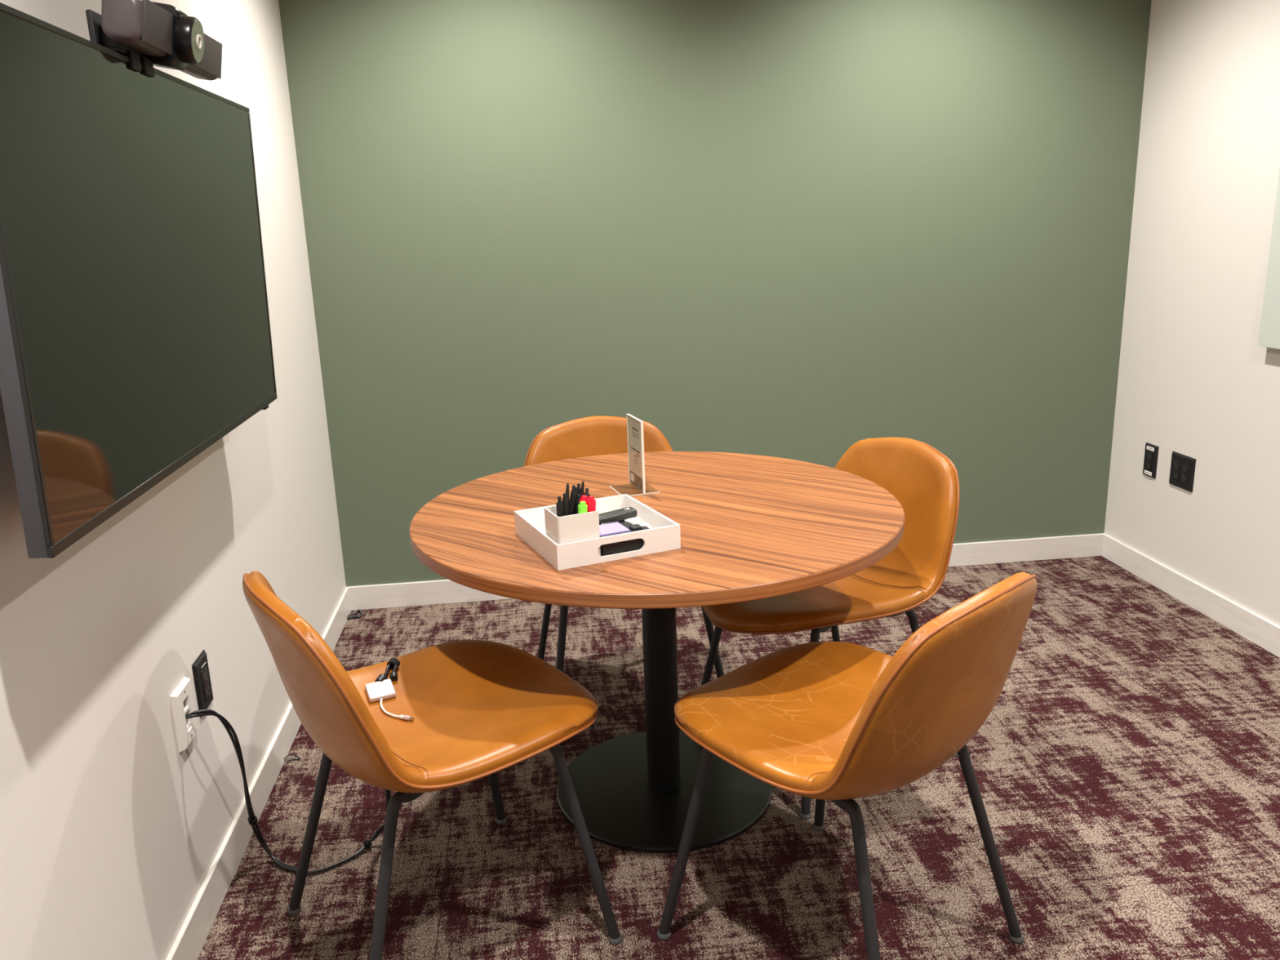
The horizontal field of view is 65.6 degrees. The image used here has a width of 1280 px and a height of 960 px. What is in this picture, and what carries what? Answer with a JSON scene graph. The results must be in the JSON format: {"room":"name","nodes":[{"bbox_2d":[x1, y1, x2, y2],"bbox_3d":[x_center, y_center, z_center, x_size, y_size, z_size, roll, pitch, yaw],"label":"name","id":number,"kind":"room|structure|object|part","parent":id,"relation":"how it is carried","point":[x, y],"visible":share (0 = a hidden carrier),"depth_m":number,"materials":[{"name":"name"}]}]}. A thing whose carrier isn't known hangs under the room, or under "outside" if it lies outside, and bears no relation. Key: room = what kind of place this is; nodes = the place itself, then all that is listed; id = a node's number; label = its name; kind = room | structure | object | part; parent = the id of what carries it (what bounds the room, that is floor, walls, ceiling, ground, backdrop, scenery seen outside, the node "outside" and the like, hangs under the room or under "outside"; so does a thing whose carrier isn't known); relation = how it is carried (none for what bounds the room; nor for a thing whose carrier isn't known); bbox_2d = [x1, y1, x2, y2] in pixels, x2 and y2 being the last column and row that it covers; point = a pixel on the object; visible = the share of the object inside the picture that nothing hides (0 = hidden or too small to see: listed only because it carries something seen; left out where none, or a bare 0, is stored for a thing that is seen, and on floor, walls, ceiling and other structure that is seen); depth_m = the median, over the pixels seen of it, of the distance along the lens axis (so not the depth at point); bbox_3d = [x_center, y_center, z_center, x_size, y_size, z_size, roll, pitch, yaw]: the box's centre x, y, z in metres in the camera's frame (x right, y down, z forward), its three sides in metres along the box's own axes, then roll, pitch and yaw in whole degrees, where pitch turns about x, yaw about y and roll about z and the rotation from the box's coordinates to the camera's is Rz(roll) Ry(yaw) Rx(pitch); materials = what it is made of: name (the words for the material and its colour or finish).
{"room":"small meeting room","nodes":[
{"label":"small meeting room","id":0,"kind":"room"},
{"bbox_2d":[0,0,346,959],"bbox_3d":[-0.951,-0.228,1.296,0.120,2.620,4.640,-4,15,-6],"label":"wall","id":1,"kind":"structure","parent":0,"point":[111,833],"depth_m":1.90,"materials":[{"name":"white paint"}]},
{"bbox_2d":[0,2,276,558],"bbox_3d":[-0.877,-0.364,1.758,0.138,0.680,1.205,-4,15,-6],"label":"television","id":2,"kind":"object","parent":1,"relation":"attached to","point":[135,331],"visible":0.98,"depth_m":1.48,"materials":[{"name":"grey"}]},
{"bbox_3d":[-0.836,-0.372,1.761,0.046,0.668,1.205,-4,15,-6],"label":"casing","id":3,"kind":"part","parent":2,"relation":"part of","materials":[{"name":"grey plastic"}]},
{"bbox_2d":[85,0,222,80],"bbox_3d":[-0.806,-0.747,1.718,0.125,0.121,0.440,-4,15,-6],"label":"camera","id":4,"kind":"object","parent":2,"relation":"attached to","point":[148,33],"visible":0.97,"depth_m":1.60,"materials":[{"name":"grey plastic"}]},
{"bbox_2d":[169,676,198,752],"bbox_3d":[-0.913,0.470,1.995,0.012,0.122,0.088,-4,15,-6],"label":"cable plate","id":5,"kind":"object","parent":1,"relation":"attached to","point":[182,701],"visible":1,"depth_m":1.97,"materials":[{"name":"white plastic"}]},
{"bbox_2d":[186,662,391,875],"bbox_3d":[-0.720,0.629,2.164,0.410,0.505,0.196,-4,15,-9],"label":"cable","id":6,"kind":"object","parent":5,"relation":"hanging from","point":[381,677],"visible":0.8,"depth_m":2.20,"materials":[{"name":"black plastic"}]},
{"bbox_2d":[185,663,397,873],"bbox_3d":[-0.722,0.632,2.165,0.426,0.501,0.187,-5,15,-11],"label":"cable","id":7,"kind":"object","parent":5,"relation":"hanging from","point":[393,675],"visible":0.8,"depth_m":2.21,"materials":[{"name":"black plastic"}]},
{"bbox_2d":[247,816,257,825],"bbox_3d":[-0.873,0.767,2.237,0.022,0.013,0.020,-4,15,-6],"label":"cable tie","id":8,"kind":"object","parent":7,"relation":"attached to","point":[255,821],"visible":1,"depth_m":2.23,"materials":[{"name":"black plastic"}]},
{"bbox_2d":[363,839,372,848],"bbox_3d":[-0.630,0.845,2.300,0.022,0.030,0.018,10,19,39],"label":"cable tie","id":9,"kind":"object","parent":7,"relation":"attached to","point":[366,842],"visible":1,"depth_m":2.29,"materials":[{"name":"black plastic"}]},
{"bbox_2d":[386,657,399,670],"bbox_3d":[-0.520,0.389,2.096,0.024,0.027,0.020,2,15,16],"label":"cable tie","id":10,"kind":"object","parent":7,"relation":"attached to","point":[394,661],"visible":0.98,"depth_m":2.09,"materials":[{"name":"black plastic"}]},
{"bbox_2d":[191,649,213,717],"bbox_3d":[-0.929,0.433,2.119,0.010,0.120,0.080,-4,15,-6],"label":"power outlet","id":11,"kind":"object","parent":1,"relation":"attached to","point":[200,668],"visible":0.99,"depth_m":2.10,"materials":[{"name":"black plastic"}]},
{"bbox_2d":[165,587,351,959],"bbox_3d":[-0.843,0.991,1.617,0.011,0.094,4.389,-4,15,-6],"label":"baseboard","id":12,"kind":"structure","parent":1,"relation":"attached to","point":[188,944],"depth_m":2.26,"materials":[{"name":"paint"}]},
{"bbox_2d":[278,0,1151,586],"bbox_3d":[0.344,-0.883,3.631,3.009,2.620,0.120,-4,15,-6],"label":"wall","id":13,"kind":"structure","parent":0,"point":[809,231],"depth_m":3.56,"materials":[{"name":"green paint"}]},
{"bbox_2d":[346,533,1104,610],"bbox_3d":[0.394,0.354,3.887,3.009,0.094,0.011,-4,15,-6],"label":"baseboard","id":14,"kind":"structure","parent":13,"relation":"attached to","point":[442,591],"depth_m":3.97,"materials":[{"name":"paint"}]},
{"bbox_2d":[197,555,1279,959],"bbox_3d":[0.648,0.992,1.800,3.249,0.100,4.640,-4,15,-6],"label":"floor","id":15,"kind":"structure","parent":0,"point":[1126,759],"depth_m":2.30,"materials":[{"name":"carpet"}]},
{"bbox_2d":[284,754,300,764],"bbox_3d":[-0.945,0.754,2.694,0.042,0.014,0.028,-12,17,-33],"label":"wire offcut","id":16,"kind":"object","parent":15,"relation":"on","point":[299,757],"visible":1,"depth_m":2.69,"materials":[{"name":"black plastic"}]},
{"bbox_2d":[346,609,362,619],"bbox_3d":[-1.053,0.496,3.669,0.055,0.027,0.032,-5,15,-13],"label":"cable loop","id":17,"kind":"object","parent":15,"relation":"on","point":[349,617],"visible":1,"depth_m":3.66,"materials":[{"name":"black plastic"}]},
{"bbox_2d":[242,570,622,959],"bbox_3d":[-0.392,0.518,1.957,0.638,0.806,0.542,-12,17,-32],"label":"leather chair","id":18,"kind":"object","parent":15,"relation":"on","point":[479,708],"visible":0.99,"depth_m":1.84,"materials":[{"name":"brown leather"}]},
{"bbox_3d":[-0.623,0.694,2.055,0.249,0.423,0.023,-4,15,-7],"label":"leg","id":19,"kind":"part","parent":18,"relation":"part of","materials":[{"name":"grey metal"}]},
{"bbox_3d":[-0.580,0.336,1.786,0.184,0.354,0.509,-12,17,-32],"label":"backrest","id":20,"kind":"part","parent":18,"relation":"part of","materials":[{"name":"orange leather"}]},
{"bbox_2d":[364,678,414,720],"bbox_3d":[-0.503,0.444,1.984,0.058,0.033,0.154,-10,17,-29],"label":"adapter","id":21,"kind":"object","parent":18,"relation":"on","point":[380,691],"visible":1,"depth_m":2.01,"materials":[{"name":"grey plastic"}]},
{"bbox_3d":[-0.502,0.452,1.974,0.020,0.017,0.087,-13,18,-36],"label":"cord","id":22,"kind":"part","parent":21,"relation":"part of","materials":[{"name":"white plastic"}]},
{"bbox_3d":[-0.430,0.760,1.778,0.023,0.423,0.249,6,17,29],"label":"leg","id":23,"kind":"part","parent":18,"relation":"part of","materials":[{"name":"grey metal"}]},
{"bbox_3d":[-0.319,0.448,1.995,0.447,0.081,0.519,-12,17,-32],"label":"seat","id":24,"kind":"part","parent":18,"relation":"part of","materials":[{"name":"orange leather"}]},
{"bbox_3d":[-0.373,0.629,2.229,0.032,0.442,0.240,3,16,20],"label":"leg","id":25,"kind":"part","parent":18,"relation":"part of","materials":[{"name":"grey metal"}]},
{"bbox_3d":[-0.166,0.700,1.932,0.240,0.442,0.032,-1,15,2],"label":"leg","id":26,"kind":"part","parent":18,"relation":"part of","materials":[{"name":"grey metal"}]},
{"bbox_2d":[524,415,724,677],"bbox_3d":[-0.059,0.263,2.890,0.542,0.806,0.638,-5,15,-13],"label":"leather chair","id":27,"kind":"object","parent":15,"relation":"on","point":[597,435],"visible":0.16,"depth_m":3.04,"materials":[{"name":"brown leather"}]},
{"bbox_3d":[-0.257,0.419,3.058,0.023,0.423,0.249,-14,19,-38],"label":"leg","id":28,"kind":"part","parent":27,"relation":"part of","materials":[{"name":"grey metal"}]},
{"bbox_3d":[-0.196,0.484,2.760,0.032,0.442,0.240,4,16,22],"label":"leg","id":29,"kind":"part","parent":27,"relation":"part of","materials":[{"name":"grey metal"}]},
{"bbox_3d":[-0.115,-0.008,3.037,0.509,0.354,0.184,-5,15,-13],"label":"backrest","id":30,"kind":"part","parent":27,"relation":"part of","materials":[{"name":"orange leather"}]},
{"bbox_3d":[0.162,0.451,2.841,0.240,0.442,0.032,10,19,39],"label":"leg","id":31,"kind":"part","parent":27,"relation":"part of","materials":[{"name":"grey metal"}]},
{"bbox_2d":[408,451,904,853],"bbox_3d":[0.049,0.418,2.412,1.125,0.740,1.125,-4,15,-6],"label":"round table","id":32,"kind":"object","parent":15,"relation":"on","point":[753,526],"visible":0.84,"depth_m":2.31,"materials":[{"name":"brown wood"}]},
{"bbox_2d":[514,493,680,570],"bbox_3d":[-0.094,0.103,2.076,0.264,0.050,0.270,-8,16,-23],"label":"desk tray","id":33,"kind":"object","parent":32,"relation":"on","point":[664,535],"visible":0.71,"depth_m":1.99,"materials":[{"name":"white plastic"}]},
{"bbox_2d":[544,505,600,555],"bbox_3d":[-0.133,0.104,1.960,0.086,0.098,0.082,-8,16,-23],"label":"pen cup","id":34,"kind":"object","parent":33,"relation":"in","point":[585,526],"visible":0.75,"depth_m":1.92,"materials":[{"name":"white plastic"}]},
{"bbox_2d":[555,495,563,516],"bbox_3d":[-0.153,0.093,1.929,0.013,0.131,0.020,0,15,7],"label":"ballpoint pen","id":35,"kind":"object","parent":34,"relation":"in","point":[559,506],"visible":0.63,"depth_m":1.91,"materials":[{"name":"black plastic"}]},
{"bbox_2d":[561,493,568,515],"bbox_3d":[-0.144,0.089,1.938,0.013,0.133,0.017,-8,16,-23],"label":"ballpoint pen","id":36,"kind":"object","parent":34,"relation":"in","point":[565,500],"visible":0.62,"depth_m":1.92,"materials":[{"name":"black plastic"}]},
{"bbox_2d":[565,483,569,500],"bbox_3d":[-0.146,0.079,1.955,0.009,0.145,0.027,11,20,41],"label":"ballpoint pen","id":37,"kind":"object","parent":34,"relation":"in","point":[567,484],"visible":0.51,"depth_m":1.94,"materials":[{"name":"black plastic"}]},
{"bbox_2d":[568,486,577,515],"bbox_3d":[-0.138,0.080,1.960,0.035,0.139,0.012,1,15,12],"label":"ballpoint pen","id":38,"kind":"object","parent":34,"relation":"in","point":[573,495],"visible":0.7,"depth_m":1.94,"materials":[{"name":"black plastic"}]},
{"bbox_2d":[570,484,576,514],"bbox_3d":[-0.134,0.077,1.975,0.023,0.137,0.012,-8,16,-23],"label":"ballpoint pen","id":39,"kind":"object","parent":34,"relation":"in","point":[573,486],"visible":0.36,"depth_m":1.96,"materials":[{"name":"black plastic"}]},
{"bbox_2d":[575,493,580,514],"bbox_3d":[-0.120,0.087,1.960,0.019,0.123,0.012,-4,15,-6],"label":"ballpoint pen","id":40,"kind":"object","parent":34,"relation":"in","point":[578,495],"visible":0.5,"depth_m":1.95,"materials":[{"name":"black plastic"}]},
{"bbox_2d":[576,483,580,499],"bbox_3d":[-0.125,0.073,1.992,0.022,0.135,0.012,-14,19,-38],"label":"ballpoint pen","id":41,"kind":"object","parent":34,"relation":"in","point":[578,490],"visible":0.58,"depth_m":1.98,"materials":[{"name":"black plastic"}]},
{"bbox_2d":[579,481,584,498],"bbox_3d":[-0.121,0.073,1.981,0.026,0.142,0.009,-7,15,-18],"label":"ballpoint pen","id":42,"kind":"object","parent":34,"relation":"in","point":[582,489],"visible":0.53,"depth_m":1.97,"materials":[{"name":"black plastic"}]},
{"bbox_2d":[577,501,587,513],"bbox_3d":[-0.112,0.098,1.936,0.023,0.115,0.018,-4,15,-6],"label":"highlighter","id":43,"kind":"object","parent":34,"relation":"in","point":[582,507],"visible":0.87,"depth_m":1.92,"materials":[{"name":"green plastic"}]},
{"bbox_2d":[579,495,588,504],"bbox_3d":[-0.111,0.089,1.956,0.026,0.122,0.018,-4,15,-6],"label":"highlighter","id":44,"kind":"object","parent":34,"relation":"in","point":[584,498],"visible":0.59,"depth_m":1.94,"materials":[{"name":"red plastic"}]},
{"bbox_2d":[583,488,590,498],"bbox_3d":[-0.111,0.080,1.980,0.012,0.127,0.032,11,20,42],"label":"ballpoint pen","id":45,"kind":"object","parent":34,"relation":"in","point":[586,493],"visible":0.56,"depth_m":1.97,"materials":[{"name":"black plastic"}]},
{"bbox_2d":[586,496,595,512],"bbox_3d":[-0.094,0.091,1.950,0.018,0.120,0.025,2,15,16],"label":"highlighter","id":46,"kind":"object","parent":34,"relation":"in","point":[591,502],"visible":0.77,"depth_m":1.94,"materials":[{"name":"red plastic"}]},
{"bbox_2d":[600,521,649,555],"bbox_3d":[-0.039,0.115,2.007,0.110,0.047,0.082,-8,16,-23],"label":"dispenser","id":47,"kind":"object","parent":33,"relation":"in","point":[636,544],"visible":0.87,"depth_m":1.97,"materials":[{"name":"black plastic"}]},
{"bbox_2d":[599,522,630,536],"bbox_3d":[-0.063,0.099,2.000,0.066,0.003,0.062,-8,16,-23],"label":"sticky notes","id":48,"kind":"object","parent":47,"relation":"on","point":[615,527],"visible":0.79,"depth_m":1.99,"materials":[{"name":"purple paper"}]},
{"bbox_3d":[0.000,0.098,1.999,0.040,0.013,0.034,-8,16,-23],"label":"holder arm","id":49,"kind":"part","parent":47,"relation":"part of","materials":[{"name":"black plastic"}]},
{"bbox_2d":[639,520,651,528],"bbox_3d":[-0.003,0.104,2.080,0.038,0.029,0.045,-10,17,-29],"label":"case","id":50,"kind":"object","parent":33,"relation":"in","point":[643,524],"visible":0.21,"depth_m":2.07,"materials":[{"name":"white plastic"}]},
{"bbox_2d":[624,517,642,524],"bbox_3d":[-0.013,0.086,2.072,0.034,0.011,0.017,-10,17,-29],"label":"eraser","id":51,"kind":"object","parent":50,"relation":"on","point":[633,521],"visible":0.72,"depth_m":2.07,"materials":[{"name":"white plastic"}]},
{"bbox_3d":[-0.003,0.092,2.077,0.032,0.004,0.039,-10,17,-29],"label":"case lid","id":52,"kind":"part","parent":50,"relation":"part of","materials":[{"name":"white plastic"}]},
{"bbox_2d":[608,413,659,496],"bbox_3d":[-0.017,-0.064,2.442,0.096,0.181,0.111,-7,15,-18],"label":"sign holder","id":53,"kind":"object","parent":32,"relation":"on","point":[635,437],"visible":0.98,"depth_m":2.44,"materials":[{"name":"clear plastic"}]},
{"bbox_3d":[0.061,0.769,2.504,0.540,0.014,0.540,-4,15,-6],"label":"plate","id":54,"kind":"part","parent":32,"relation":"part of","materials":[{"name":"black metal"}]},
{"bbox_2d":[701,437,959,819],"bbox_3d":[0.462,0.325,2.584,0.638,0.806,0.542,-9,16,-27],"label":"leather chair","id":55,"kind":"object","parent":15,"relation":"on","point":[925,482],"visible":0.59,"depth_m":2.47,"materials":[{"name":"brown leather"}]},
{"bbox_3d":[0.257,0.479,2.721,0.240,0.442,0.032,0,15,8],"label":"leg","id":56,"kind":"part","parent":55,"relation":"part of","materials":[{"name":"grey metal"}]},
{"bbox_3d":[0.380,0.285,2.526,0.447,0.081,0.519,-9,16,-27],"label":"seat","id":57,"kind":"part","parent":55,"relation":"part of","materials":[{"name":"orange leather"}]},
{"bbox_3d":[0.430,0.555,2.405,0.032,0.442,0.240,5,16,25],"label":"leg","id":58,"kind":"part","parent":55,"relation":"part of","materials":[{"name":"grey metal"}]},
{"bbox_3d":[0.537,0.445,2.852,0.023,0.423,0.249,9,18,35],"label":"leg","id":59,"kind":"part","parent":55,"relation":"part of","materials":[{"name":"grey metal"}]},
{"bbox_3d":[0.647,0.075,2.621,0.184,0.354,0.509,-9,16,-27],"label":"backrest","id":60,"kind":"part","parent":55,"relation":"part of","materials":[{"name":"orange leather"}]},
{"bbox_3d":[0.699,0.517,2.557,0.249,0.423,0.023,-2,15,-1],"label":"leg","id":61,"kind":"part","parent":55,"relation":"part of","materials":[{"name":"grey metal"}]},
{"bbox_2d":[657,572,1036,959],"bbox_3d":[0.377,0.509,1.891,0.542,0.806,0.638,-15,20,-41],"label":"leather chair","id":62,"kind":"object","parent":15,"relation":"on","point":[840,722],"visible":1,"depth_m":1.68,"materials":[{"name":"brown leather"}]},
{"bbox_3d":[0.149,0.693,1.915,0.240,0.442,0.032,1,15,11],"label":"leg","id":63,"kind":"part","parent":62,"relation":"part of","materials":[{"name":"grey metal"}]},
{"bbox_3d":[0.310,0.441,1.941,0.519,0.081,0.447,-15,20,-41],"label":"seat","id":64,"kind":"part","parent":62,"relation":"part of","materials":[{"name":"orange leather"}]},
{"bbox_3d":[0.418,0.621,2.157,0.032,0.442,0.240,-4,15,-6],"label":"leg","id":65,"kind":"part","parent":62,"relation":"part of","materials":[{"name":"grey metal"}]},
{"bbox_3d":[0.371,0.751,1.704,0.023,0.423,0.249,-6,15,-16],"label":"leg","id":66,"kind":"part","parent":62,"relation":"part of","materials":[{"name":"grey metal"}]},
{"bbox_3d":[0.516,0.326,1.678,0.509,0.354,0.184,-15,20,-41],"label":"backrest","id":67,"kind":"part","parent":62,"relation":"part of","materials":[{"name":"orange leather"}]},
{"bbox_3d":[0.622,0.683,1.930,0.249,0.423,0.023,4,16,20],"label":"leg","id":68,"kind":"part","parent":62,"relation":"part of","materials":[{"name":"grey metal"}]},
{"bbox_2d":[1104,0,1279,626],"bbox_3d":[2.156,-0.419,1.617,0.120,2.620,4.640,-4,15,-6],"label":"wall","id":69,"kind":"structure","parent":0,"point":[1195,380],"depth_m":3.35,"materials":[{"name":"white paint"}]},
{"bbox_2d":[1142,442,1159,479],"bbox_3d":[1.897,-0.072,3.697,0.010,0.122,0.076,-4,15,-6],"label":"power outlet","id":70,"kind":"object","parent":69,"relation":"attached to","point":[1151,452],"visible":1,"depth_m":3.69,"materials":[{"name":"black plastic"}]},
{"bbox_2d":[1168,451,1195,492],"bbox_3d":[1.918,-0.030,3.520,0.010,0.120,0.128,-4,15,-6],"label":"power outlet","id":71,"kind":"object","parent":69,"relation":"attached to","point":[1182,471],"visible":1,"depth_m":3.51,"materials":[{"name":"black plastic"}]},
{"bbox_2d":[1101,533,1279,657],"bbox_3d":[2.134,0.807,1.924,0.011,0.094,4.389,-4,15,-6],"label":"baseboard","id":72,"kind":"structure","parent":69,"relation":"attached to","point":[1250,625],"depth_m":3.47,"materials":[{"name":"paint"}]},
{"bbox_2d":[1257,168,1279,349],"bbox_3d":[2.013,-0.716,2.087,0.030,1.075,1.785,-4,15,-6],"label":"board","id":73,"kind":"object","parent":69,"relation":"attached to","point":[1269,328],"visible":1,"depth_m":3.00,"materials":[{"name":"grey"}]},
{"bbox_3d":[-0.127,0.115,2.101,0.205,0.006,0.140,-8,16,-23],"label":"paper pad","id":74,"kind":"object","parent":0,"visible":0},
{"bbox_2d":[598,506,637,524],"bbox_3d":[-0.066,0.092,2.088,0.132,0.051,0.042,-9,16,-26],"label":"stapler","id":75,"kind":"object","parent":74,"relation":"on","point":[620,515],"visible":0.36,"depth_m":2.09,"materials":[{"name":"grey"}]},
{"bbox_2d":[599,520,625,524],"bbox_3d":[-0.075,0.101,2.082,0.100,0.030,0.036,-9,16,-26],"label":"sticky notes","id":76,"kind":"object","parent":75,"relation":"on","point":[601,522],"depth_m":2.07,"materials":[{"name":"paper"}]}
]}

